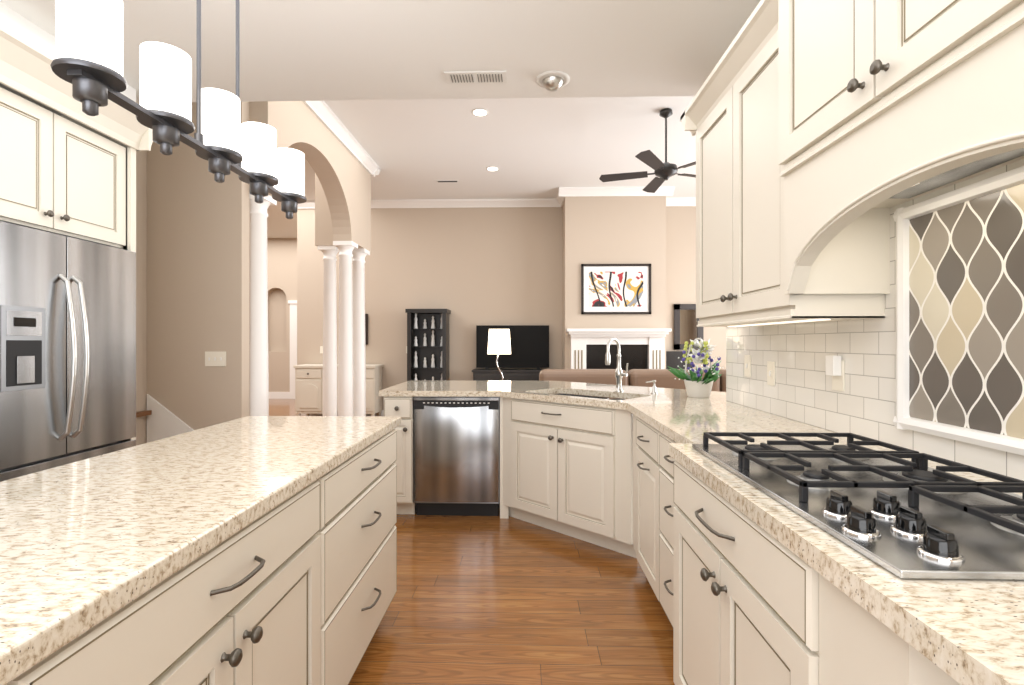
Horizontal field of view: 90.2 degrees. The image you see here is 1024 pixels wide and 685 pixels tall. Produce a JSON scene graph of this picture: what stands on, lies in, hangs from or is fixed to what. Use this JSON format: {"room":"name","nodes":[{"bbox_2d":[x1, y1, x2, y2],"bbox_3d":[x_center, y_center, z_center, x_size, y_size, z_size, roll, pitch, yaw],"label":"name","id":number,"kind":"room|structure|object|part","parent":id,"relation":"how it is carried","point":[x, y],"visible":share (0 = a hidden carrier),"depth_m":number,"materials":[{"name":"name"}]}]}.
{"room":"kitchen","nodes":[
{"label":"kitchen","id":0,"kind":"room"},
{"bbox_2d":[0,2,135,114],"bbox_3d":[-2.604,-1.406,0.433,0.669,0.148,5.130,0,0,2],"label":"soffit","id":1,"kind":"structure","parent":0,"point":[13,18],"depth_m":2.39,"materials":[{"name":"white"}]},
{"bbox_2d":[136,103,146,445],"bbox_3d":[-2.987,-0.540,0.928,0.120,3.600,6.100,0,0,2],"label":"wall","id":2,"kind":"structure","parent":0,"point":[141,290],"depth_m":3.92,"materials":[{"name":"beige paint"}]},
{"bbox_2d":[147,102,248,429],"bbox_3d":[-2.531,-0.540,4.023,0.870,3.600,0.110,0,0,2],"label":"wall","id":3,"kind":"structure","parent":0,"point":[197,261],"depth_m":3.97,"materials":[{"name":"beige paint"}]},
{"bbox_2d":[136,394,193,442],"bbox_3d":[-2.478,0.830,3.816,0.735,0.860,0.299,0,0,2],"label":"staircase","id":4,"kind":"structure","parent":3,"relation":"attached to","point":[163,422],"depth_m":3.96,"materials":[{"name":"white"}]},
{"bbox_2d":[205,352,225,365],"bbox_3d":[-2.300,0.128,3.954,0.164,0.115,0.014,0,0,2],"label":"switch plate","id":5,"kind":"object","parent":3,"relation":"attached to","point":[215,358],"visible":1,"depth_m":3.95,"materials":[{"name":"white plastic"}]},
{"bbox_2d":[267,238,296,398],"bbox_3d":[-6.349,-0.540,11.595,5.700,3.600,0.350,0,0,2],"label":"wall","id":6,"kind":"structure","parent":0,"point":[282,302],"depth_m":11.44,"materials":[{"name":"beige paint"}]},
{"bbox_2d":[249,101,370,251],"bbox_3d":[-2.019,-1.770,5.420,0.220,1.140,2.710,0,0,2],"label":"wall","id":7,"kind":"structure","parent":0,"point":[343,174],"depth_m":5.54,"materials":[{"name":"beige paint"}]},
{"bbox_2d":[303,101,380,176],"bbox_3d":[-1.870,-2.283,5.006,0.100,0.115,3.730,0,0,2],"label":"crown molding","id":8,"kind":"structure","parent":7,"relation":"attached to","point":[322,111],"depth_m":5.57,"materials":[{"name":"white"}]},
{"bbox_2d":[315,173,332,245],"bbox_3d":[-2.268,-1.770,6.422,0.330,1.140,0.240,0,0,2],"label":"wall","id":9,"kind":"structure","parent":0,"point":[323,230],"depth_m":6.30,"materials":[{"name":"beige paint"}]},
{"bbox_2d":[0,0,760,102],"bbox_3d":[-0.858,-1.985,0.468,4.460,1.010,5.290,0,0,2],"label":"ceiling","id":10,"kind":"structure","parent":0,"point":[313,50],"depth_m":2.52,"materials":[{"name":"white paint"}]},
{"bbox_2d":[50,0,306,218],"bbox_3d":[-0.909,-0.989,1.584,0.129,0.981,1.069,0,0,2],"label":"pendant light","id":11,"kind":"object","parent":10,"relation":"hanging from","point":[87,63],"visible":1,"depth_m":1.32,"materials":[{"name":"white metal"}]},
{"bbox_2d":[444,71,506,83],"bbox_3d":[-0.200,-1.474,2.840,0.340,0.010,0.120,0,0,2],"label":"ceiling vent","id":12,"kind":"object","parent":10,"relation":"in","point":[468,77],"visible":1,"depth_m":2.83,"materials":[{"name":"white metal"}]},
{"bbox_2d":[536,71,569,91],"bbox_3d":[0.230,-1.485,2.870,0.189,0.124,0.189,0,0,2],"label":"recessed light","id":13,"kind":"object","parent":10,"relation":"in","point":[552,81],"visible":0.79,"depth_m":2.84,"materials":[{"name":"white metal"}]},
{"bbox_2d":[269,399,674,684],"bbox_3d":[-2.108,1.320,5.457,14.500,0.120,15.200,0,0,2],"label":"floor","id":14,"kind":"structure","parent":0,"point":[488,600],"depth_m":2.37,"materials":[{"name":"brown wood"}]},
{"bbox_2d":[0,221,135,481],"bbox_3d":[-2.475,0.372,2.483,0.791,1.775,0.885,0,0,2],"label":"refrigerator","id":15,"kind":"object","parent":14,"relation":"on","point":[67,350],"visible":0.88,"depth_m":2.44,"materials":[{"name":"silver metal"}]},
{"bbox_2d":[0,19,152,439],"bbox_3d":[-2.485,-0.035,2.526,0.790,2.590,1.120,0,0,2],"label":"tall cabinet","id":16,"kind":"object","parent":14,"relation":"on","point":[71,172],"visible":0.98,"depth_m":2.50,"materials":[{"name":"beige wood"}]},
{"bbox_2d":[0,424,400,684],"bbox_3d":[-0.889,0.823,0.894,0.726,0.876,2.940,0,0,2],"label":"kitchen island","id":17,"kind":"object","parent":14,"relation":"on","point":[254,550],"depth_m":1.19,"materials":[{"name":"beige"}]},
{"bbox_2d":[0,416,400,675],"bbox_3d":[-0.920,0.364,0.894,0.725,0.040,3.000,0,0,2],"label":"island countertop","id":18,"kind":"structure","parent":17,"relation":"on","point":[77,539],"depth_m":1.07,"materials":[{"name":"beige stone"}]},
{"bbox_2d":[249,193,276,415],"bbox_3d":[-2.081,0.030,4.176,0.210,2.460,0.210,0,0,2],"label":"column","id":19,"kind":"structure","parent":14,"relation":"on","point":[258,343],"depth_m":4.11,"materials":[{"name":"white paint"}]},
{"bbox_2d":[317,245,338,415],"bbox_3d":[-2.293,0.030,6.422,0.225,2.460,0.225,0,0,2],"label":"column","id":20,"kind":"structure","parent":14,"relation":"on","point":[329,252],"depth_m":6.35,"materials":[{"name":"white"}]},
{"bbox_2d":[293,364,383,415],"bbox_3d":[-2.779,0.810,8.213,1.302,0.900,0.486,0,0,2],"label":"sideboard","id":21,"kind":"object","parent":14,"relation":"on","point":[308,389],"visible":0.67,"depth_m":8.01,"materials":[{"name":"beige paint"}]},
{"bbox_2d":[333,241,357,415],"bbox_3d":[-2.000,0.030,6.135,0.225,2.460,0.225,0,0,2],"label":"column","id":22,"kind":"structure","parent":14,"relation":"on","point":[345,365],"depth_m":6.07,"materials":[{"name":"white paint"}]},
{"bbox_2d":[352,248,369,415],"bbox_3d":[-1.988,0.030,6.614,0.225,2.460,0.225,0,0,2],"label":"column","id":23,"kind":"structure","parent":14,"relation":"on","point":[359,364],"depth_m":6.54,"materials":[{"name":"white"}]},
{"bbox_2d":[405,309,450,380],"bbox_3d":[-1.346,0.365,8.228,0.659,1.791,0.400,0,0,2],"label":"curio cabinet","id":24,"kind":"object","parent":14,"relation":"on","point":[427,344],"visible":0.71,"depth_m":8.31,"materials":[{"name":"black wood"}]},
{"bbox_2d":[414,396,499,515],"bbox_3d":[-0.393,0.826,3.949,0.618,0.868,0.606,0,0,2],"label":"dishwasher","id":25,"kind":"object","parent":14,"relation":"on","point":[456,456],"visible":0.98,"depth_m":3.65,"materials":[{"name":"silver metal"}]},
{"bbox_2d":[472,369,542,380],"bbox_3d":[0.094,0.845,8.148,1.432,0.830,0.475,0,0,2],"label":"tv console","id":26,"kind":"object","parent":14,"relation":"on","point":[508,375],"visible":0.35,"depth_m":7.93,"materials":[{"name":"black wood"}]},
{"bbox_2d":[476,325,548,368],"bbox_3d":[0.011,0.076,8.273,1.180,0.706,0.140,0,0,2],"label":"screen","id":27,"kind":"object","parent":26,"relation":"on","point":[529,346],"visible":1,"depth_m":8.25,"materials":[{"name":"black plastic"}]},
{"bbox_2d":[566,328,671,371],"bbox_3d":[1.582,0.527,7.630,1.529,1.466,0.258,0,0,2],"label":"fireplace","id":28,"kind":"object","parent":14,"relation":"on","point":[641,348],"visible":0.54,"depth_m":7.65,"materials":[{"name":"white"}]},
{"bbox_2d":[539,369,725,398],"bbox_3d":[1.603,0.772,5.750,3.020,0.975,1.020,0,0,2],"label":"sofa","id":29,"kind":"object","parent":14,"relation":"on","point":[664,378],"depth_m":5.26,"materials":[{"name":"brown fabric"}]},
{"bbox_2d":[666,351,692,368],"bbox_3d":[2.628,0.700,7.959,0.490,1.120,0.450,0,0,2],"label":"chair","id":30,"kind":"object","parent":14,"relation":"on","point":[673,360],"visible":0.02,"depth_m":8.13,"materials":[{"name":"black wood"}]},
{"bbox_2d":[379,380,1023,684],"bbox_3d":[0.278,0.802,2.003,2.550,0.915,5.220,0,0,2],"label":"base cabinet","id":31,"kind":"object","parent":14,"relation":"on","point":[750,584],"visible":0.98,"depth_m":1.41,"materials":[{"name":"beige wood"}]},
{"bbox_2d":[605,337,627,391],"bbox_3d":[0.725,0.154,3.559,0.169,0.380,0.151,0,0,2],"label":"faucet","id":32,"kind":"object","parent":31,"relation":"on","point":[619,374],"visible":1,"depth_m":3.58,"materials":[{"name":"silver metal"}]},
{"bbox_2d":[645,380,657,393],"bbox_3d":[0.936,0.299,3.429,0.090,0.090,0.067,0,0,2],"label":"soap dispenser","id":33,"kind":"object","parent":31,"relation":"on","point":[654,389],"visible":1,"depth_m":3.43,"materials":[{"name":"silver metal"}]},
{"bbox_2d":[668,337,723,397],"bbox_3d":[1.180,0.155,3.258,0.372,0.378,0.367,0,0,2],"label":"potted plant","id":34,"kind":"object","parent":31,"relation":"on","point":[697,385],"visible":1,"depth_m":3.20,"materials":[{"name":"white ceramic"}]},
{"bbox_2d":[692,432,1023,579],"bbox_3d":[0.842,0.317,1.198,0.530,0.054,0.930,0,0,2],"label":"cooktop","id":35,"kind":"object","parent":31,"relation":"in","point":[896,514],"visible":1,"depth_m":1.02,"materials":[{"name":"silver metal"}]},
{"bbox_3d":[-0.172,0.940,7.000,0.560,0.640,0.560,0,0,2],"label":"end table","id":36,"kind":"object","parent":14,"relation":"on","visible":0},
{"bbox_2d":[487,329,510,380],"bbox_3d":[-0.172,0.219,7.000,0.310,0.801,0.310,0,0,2],"label":"table lamp","id":37,"kind":"object","parent":36,"relation":"on","point":[498,341],"visible":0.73,"depth_m":6.86,"materials":[{"name":"white fabric"}]},
{"bbox_3d":[-0.172,-0.012,7.000,0.310,0.340,0.310,0,0,2],"label":"lamp shade","id":38,"kind":"part","parent":37,"relation":"part of","materials":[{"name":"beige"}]},
{"bbox_2d":[267,96,695,237],"bbox_3d":[-2.039,-2.410,8.101,14.500,0.160,9.910,0,0,2],"label":"ceiling","id":39,"kind":"structure","parent":0,"point":[538,148],"depth_m":6.06,"materials":[{"name":"white paint"}]},
{"bbox_2d":[472,108,487,115],"bbox_3d":[-0.325,-2.335,5.178,0.170,0.008,0.170,0,0,2],"label":"recessed light","id":40,"kind":"object","parent":39,"relation":"in","point":[480,112],"visible":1,"depth_m":5.17,"materials":[{"name":"white"}]},
{"bbox_2d":[486,166,498,170],"bbox_3d":[-0.262,-2.335,6.859,0.170,0.008,0.170,0,0,2],"label":"recessed light","id":41,"kind":"object","parent":39,"relation":"in","point":[491,168],"visible":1,"depth_m":6.84,"materials":[{"name":"white"}]},
{"bbox_2d":[599,108,695,192],"bbox_3d":[1.547,-1.990,5.194,1.274,0.700,1.239,0,0,2],"label":"ceiling fan","id":42,"kind":"object","parent":39,"relation":"hanging from","point":[665,170],"visible":0.96,"depth_m":5.13,"materials":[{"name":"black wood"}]},
{"bbox_3d":[1.553,-1.990,5.144,0.230,0.700,0.230,0,0,2],"label":"motor","id":43,"kind":"part","parent":42,"relation":"part of","materials":[{"name":"black metal"}]},
{"bbox_2d":[297,206,725,415],"bbox_3d":[0.721,-0.540,9.977,8.520,3.600,3.214,0,0,2],"label":"wall","id":44,"kind":"structure","parent":0,"point":[470,268],"depth_m":8.43,"materials":[{"name":"beige paint"}]},
{"bbox_2d":[365,314,367,343],"bbox_3d":[-2.538,-0.222,8.454,0.300,0.509,0.030,0,0,2],"label":"picture","id":45,"kind":"object","parent":44,"relation":"attached to","point":[366,328],"visible":0.29,"depth_m":8.44,"materials":[{"name":"black"}]},
{"bbox_2d":[297,198,562,208],"bbox_3d":[-1.378,-2.283,8.389,4.406,0.115,0.100,0,0,2],"label":"crown molding","id":46,"kind":"structure","parent":44,"relation":"attached to","point":[550,202],"depth_m":8.36,"materials":[{"name":"white paint"}]},
{"bbox_2d":[666,197,695,205],"bbox_3d":[3.585,-2.283,8.259,2.465,0.115,0.100,0,0,2],"label":"crown molding","id":47,"kind":"structure","parent":44,"relation":"attached to","point":[686,201],"depth_m":8.27,"materials":[{"name":"white paint"}]},
{"bbox_2d":[674,304,703,349],"bbox_3d":[2.875,-0.255,8.306,0.469,0.741,0.040,0,0,2],"label":"framed mirror","id":48,"kind":"object","parent":44,"relation":"attached to","point":[686,328],"visible":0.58,"depth_m":8.31,"materials":[{"name":"black mirror"}]},
{"bbox_2d":[562,196,665,368],"bbox_3d":[1.582,-0.540,8.061,1.529,3.600,0.600,0,0,2],"label":"wall","id":49,"kind":"structure","parent":0,"point":[613,229],"depth_m":7.76,"materials":[{"name":"beige paint"}]},
{"bbox_2d":[557,197,564,204],"bbox_3d":[0.767,-2.283,8.038,0.100,0.115,0.450,0,0,2],"label":"crown molding","id":50,"kind":"structure","parent":49,"relation":"attached to","point":[560,200],"depth_m":8.12,"materials":[{"name":"white"}]},
{"bbox_2d":[581,264,650,313],"bbox_3d":[1.581,-0.810,7.745,1.055,0.765,0.028,0,0,2],"label":"picture frame","id":51,"kind":"object","parent":49,"relation":"attached to","point":[615,288],"visible":0.92,"depth_m":7.75,"materials":[{"name":"black"}]},
{"bbox_2d":[557,186,674,196],"bbox_3d":[1.573,-2.283,7.711,1.729,0.115,0.100,0,0,2],"label":"crown molding","id":52,"kind":"structure","parent":49,"relation":"attached to","point":[666,191],"depth_m":7.70,"materials":[{"name":"white paint"}]},
{"bbox_2d":[666,198,672,204],"bbox_3d":[2.395,-2.283,7.995,0.100,0.115,0.450,0,0,2],"label":"crown molding","id":53,"kind":"structure","parent":49,"relation":"attached to","point":[667,199],"depth_m":8.25,"materials":[{"name":"white paint"}]},
{"bbox_3d":[2.960,-0.540,0.353,3.500,3.600,5.260,0,0,2],"label":"wall","id":54,"kind":"structure","parent":0,"visible":0},
{"bbox_2d":[680,0,885,326],"bbox_3d":[1.069,-0.639,2.205,0.372,1.122,1.016,0,0,2],"label":"upper cabinet","id":55,"kind":"object","parent":54,"relation":"attached to","point":[729,118],"visible":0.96,"depth_m":2.04,"materials":[{"name":"beige wood"}]},
{"bbox_2d":[726,159,1023,480],"bbox_3d":[1.228,-0.117,1.198,0.008,0.925,3.660,0,0,2],"label":"backsplash","id":56,"kind":"structure","parent":54,"relation":"attached to","point":[862,404],"depth_m":1.90,"materials":[{"name":"tile"}]},
{"bbox_2d":[744,355,750,376],"bbox_3d":[1.258,0.125,2.728,0.012,0.116,0.072,0,0,2],"label":"switch plate","id":57,"kind":"object","parent":56,"relation":"attached to","point":[747,365],"visible":1,"depth_m":2.72,"materials":[{"name":"white plastic"}]},
{"bbox_2d":[767,361,774,385],"bbox_3d":[1.251,0.150,2.468,0.012,0.116,0.072,0,0,2],"label":"switch plate","id":58,"kind":"object","parent":56,"relation":"attached to","point":[770,373],"visible":1,"depth_m":2.46,"materials":[{"name":"white plastic"}]},
{"bbox_2d":[826,355,844,391],"bbox_3d":[1.224,0.117,1.939,0.036,0.133,0.072,0,0,2],"label":"electrical outlet plate","id":59,"kind":"object","parent":56,"relation":"attached to","point":[835,367],"visible":1,"depth_m":1.91,"materials":[{"name":"white plastic"}]},
{"bbox_2d":[893,166,1023,455],"bbox_3d":[1.209,-0.075,1.119,0.026,0.690,1.000,0,0,2],"label":"decorative tile panel","id":60,"kind":"object","parent":56,"relation":"attached to","point":[959,314],"depth_m":1.38,"materials":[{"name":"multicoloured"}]},
{"bbox_2d":[778,0,1023,293],"bbox_3d":[1.015,-0.820,1.084,0.422,1.320,1.220,0,0,2],"label":"upper cabinet","id":61,"kind":"object","parent":54,"relation":"attached to","point":[884,106],"visible":1,"depth_m":1.27,"materials":[{"name":"beige wood"}]}
]}

